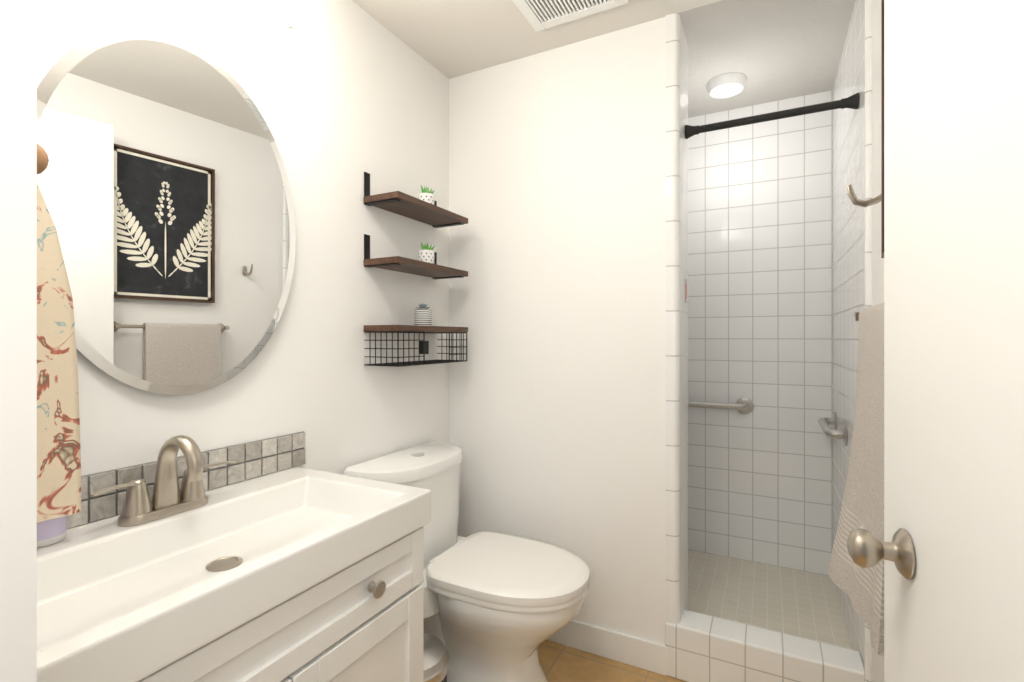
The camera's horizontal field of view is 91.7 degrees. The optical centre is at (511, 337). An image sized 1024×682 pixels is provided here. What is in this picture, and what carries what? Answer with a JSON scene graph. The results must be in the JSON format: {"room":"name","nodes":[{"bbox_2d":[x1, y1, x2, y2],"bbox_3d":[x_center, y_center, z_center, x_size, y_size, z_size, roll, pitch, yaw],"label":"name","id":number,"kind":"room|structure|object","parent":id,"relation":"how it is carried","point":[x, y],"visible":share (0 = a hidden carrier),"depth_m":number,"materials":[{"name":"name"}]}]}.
{"room":"bathroom","nodes":[
{"label":"bathroom","id":0,"kind":"room"},
{"bbox_2d":[37,0,448,528],"bbox_3d":[-0.473,0.026,1.808,0.100,2.240,2.620,0,0,27],"label":"wall","id":1,"kind":"structure","parent":0,"point":[344,95],"depth_m":1.51,"materials":[{"name":"white paint"}]},
{"bbox_2d":[37,144,80,522],"bbox_3d":[-0.831,-0.004,0.820,0.169,0.629,0.180,0,0,27],"label":"floral towel","id":2,"kind":"object","parent":1,"relation":"attached to","point":[58,462],"visible":0.31,"depth_m":0.86,"materials":[{"name":"multicoloured fabric"}]},
{"bbox_2d":[37,29,295,394],"bbox_3d":[-0.741,-0.271,1.124,0.006,0.800,0.564,0,0,31],"label":"oval mirror","id":3,"kind":"object","parent":1,"relation":"attached to","point":[163,183],"visible":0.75,"depth_m":1.08,"materials":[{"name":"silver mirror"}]},
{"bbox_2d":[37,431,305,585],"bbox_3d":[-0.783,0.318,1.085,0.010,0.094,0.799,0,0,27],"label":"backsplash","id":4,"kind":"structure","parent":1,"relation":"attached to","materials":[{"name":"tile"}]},
{"bbox_2d":[364,172,467,366],"bbox_3d":[-0.327,-0.234,1.798,0.166,0.653,0.415,0,0,27],"label":"shelf","id":5,"kind":"object","parent":1,"relation":"attached to","point":[424,208],"visible":1,"depth_m":1.73,"materials":[{"name":"brown wood"}]},
{"bbox_2d":[352,0,721,78],"bbox_3d":[-0.293,-1.144,0.457,1.660,0.100,2.944,0,0,27],"label":"ceiling","id":6,"kind":"structure","parent":0,"point":[448,39],"depth_m":1.75,"materials":[{"name":"white paint"}]},
{"bbox_2d":[512,0,628,31],"bbox_3d":[0.156,-1.087,1.534,0.330,0.012,0.330,0,0,27],"label":"ceiling vent","id":7,"kind":"object","parent":6,"relation":"in","point":[539,15],"visible":1,"depth_m":1.64,"materials":[{"name":"white plastic"}]},
{"bbox_2d":[449,17,665,644],"bbox_3d":[0.190,0.026,1.977,0.925,2.240,0.200,0,0,27],"label":"wall","id":8,"kind":"structure","parent":0,"point":[557,302],"depth_m":1.85,"materials":[{"name":"white paint"}]},
{"bbox_2d":[546,619,666,675],"bbox_3d":[-0.042,1.096,1.560,0.895,0.100,0.754,0,0,27],"label":"baseboard","id":9,"kind":"structure","parent":8,"relation":"attached to","point":[645,654],"depth_m":1.76,"materials":[{"name":"white wood"}]},
{"bbox_2d":[666,13,687,623],"bbox_3d":[0.590,0.026,1.772,0.043,2.240,0.214,0,0,27],"label":"wall edge","id":10,"kind":"structure","parent":8,"relation":"attached to","point":[676,331],"depth_m":1.68,"materials":[{"name":"tile"}]},
{"bbox_2d":[685,278,686,303],"bbox_3d":[0.631,-0.169,1.800,0.004,0.090,0.030,0,0,27],"label":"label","id":11,"kind":"object","parent":8,"relation":"attached to","point":[685,290],"visible":1,"depth_m":1.79,"materials":[{"name":"plastic"}]},
{"bbox_2d":[537,640,685,681],"bbox_3d":[-0.263,1.196,0.515,1.660,0.100,3.074,0,0,27],"label":"floor","id":12,"kind":"structure","parent":0,"point":[560,662],"depth_m":1.72,"materials":[{"name":"wood"}]},
{"bbox_2d":[37,431,430,681],"bbox_3d":[-0.568,0.650,0.974,0.494,0.993,0.799,0,0,27],"label":"bathroom vanity","id":13,"kind":"object","parent":12,"relation":"on","point":[175,571],"visible":0.77,"depth_m":0.95,"materials":[{"name":"white"}]},
{"bbox_2d":[89,435,236,526],"bbox_3d":[-0.685,0.282,1.018,0.143,0.166,0.278,0,0,27],"label":"faucet","id":14,"kind":"object","parent":13,"relation":"on","point":[169,506],"depth_m":1.02,"materials":[{"name":"silver metal"}]},
{"bbox_2d":[423,633,448,681],"bbox_3d":[-0.265,0.995,1.357,0.225,0.301,0.201,0,0,27],"label":"trash can","id":15,"kind":"object","parent":12,"relation":"on","point":[435,660],"visible":0.4,"depth_m":1.33,"materials":[{"name":"silver metal"}]},
{"bbox_2d":[343,441,589,681],"bbox_3d":[-0.099,0.775,1.609,0.712,0.742,0.494,0,0,27],"label":"toilet","id":16,"kind":"object","parent":12,"relation":"on","point":[499,607],"visible":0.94,"depth_m":1.50,"materials":[{"name":"white ceramic"}]},
{"bbox_2d":[665,610,863,681],"bbox_3d":[0.796,1.056,1.608,0.564,0.180,0.121,0,0,27],"label":"curb","id":17,"kind":"object","parent":12,"relation":"on","point":[703,647],"visible":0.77,"depth_m":1.58,"materials":[{"name":"tile"}]},
{"bbox_2d":[688,90,832,575],"bbox_3d":[0.798,0.026,2.570,1.460,2.240,0.100,0,0,27],"label":"wall","id":18,"kind":"structure","parent":0,"point":[760,287],"depth_m":2.32,"materials":[{"name":"tile"}]},
{"bbox_2d":[688,397,753,413],"bbox_3d":[0.831,0.323,2.460,0.659,0.079,0.064,0,0,27],"label":"grab rail","id":19,"kind":"object","parent":18,"relation":"attached to","point":[743,405],"visible":0.5,"depth_m":2.35,"materials":[{"name":"silver metal"}]},
{"bbox_2d":[678,0,855,117],"bbox_3d":[0.602,-1.144,2.190,1.660,0.100,0.956,0,0,27],"label":"ceiling","id":20,"kind":"structure","parent":0,"point":[773,50],"depth_m":1.87,"materials":[{"name":"white paint"}]},
{"bbox_2d":[707,73,745,98],"bbox_3d":[0.917,-1.065,2.126,0.155,0.057,0.155,0,0,27],"label":"light","id":21,"kind":"object","parent":20,"relation":"attached to","point":[727,85],"visible":1,"depth_m":2.08,"materials":[{"name":"white plastic"}]},
{"bbox_2d":[688,550,851,649],"bbox_3d":[0.600,1.101,2.196,1.452,0.090,0.746,0,0,27],"label":"floor","id":22,"kind":"structure","parent":0,"point":[801,604],"depth_m":2.02,"materials":[{"name":"tile"}]},
{"bbox_2d":[872,0,883,681],"bbox_3d":[0.913,0.026,1.093,0.100,2.240,2.620,0,0,27],"label":"wall","id":23,"kind":"structure","parent":0,"point":[877,298],"depth_m":1.34,"materials":[{"name":"white paint"}]},
{"bbox_2d":[833,0,871,681],"bbox_3d":[1.216,0.026,1.799,0.023,2.240,0.888,0,0,27],"label":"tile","id":24,"kind":"structure","parent":23,"relation":"attached to","point":[852,223],"depth_m":1.71,"materials":[{"name":"white tile"}]},
{"bbox_2d":[685,93,858,138],"bbox_3d":[0.858,-0.744,1.679,0.517,0.048,0.048,0,0,27],"label":"shower rod","id":25,"kind":"object","parent":24,"relation":"attached to","point":[851,102],"visible":1,"depth_m":1.66,"materials":[{"name":"black metal"}]},
{"bbox_2d":[818,412,846,445],"bbox_3d":[1.265,0.356,1.975,0.064,0.079,0.409,0,0,27],"label":"grab rail","id":26,"kind":"object","parent":24,"relation":"attached to","point":[825,423],"visible":0.98,"depth_m":1.85,"materials":[{"name":"silver metal"}]},
{"bbox_2d":[827,302,883,655],"bbox_3d":[0.697,0.232,0.937,0.139,0.609,0.493,0,0,27],"label":"towel","id":27,"kind":"object","parent":23,"relation":"attached to","point":[862,507],"visible":0.48,"depth_m":0.97,"materials":[{"name":"beige fabric"}]},
{"bbox_2d":[847,184,880,206],"bbox_3d":[0.881,-0.354,1.233,0.083,0.061,0.022,0,0,27],"label":"hook","id":28,"kind":"object","parent":23,"relation":"attached to","point":[853,197],"visible":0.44,"depth_m":1.24,"materials":[{"name":"silver metal"}]},
{"bbox_2d":[881,0,883,257],"bbox_3d":[0.728,-0.506,0.890,0.039,0.665,0.443,0,0,27],"label":"framed picture","id":29,"kind":"object","parent":23,"relation":"attached to","point":[882,128],"depth_m":1.08,"materials":[{"name":"wood"}]},
{"bbox_3d":[-0.356,0.026,0.336,1.460,2.240,0.110,0,0,27],"label":"wall","id":30,"kind":"structure","parent":0,"visible":0},
{"bbox_2d":[0,0,36,681],"bbox_3d":[-0.116,0.086,0.213,0.918,2.120,0.132,0,0,27],"label":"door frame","id":31,"kind":"structure","parent":30,"relation":"attached to","point":[18,340],"depth_m":0.44,"materials":[{"name":"white"}]},
{"bbox_2d":[847,0,1023,681],"bbox_3d":[0.411,0.119,0.410,0.162,2.030,0.714,0,0,27],"label":"door","id":32,"kind":"structure","parent":30,"relation":"in","point":[949,550],"depth_m":0.53,"materials":[{"name":"white"}]}
]}

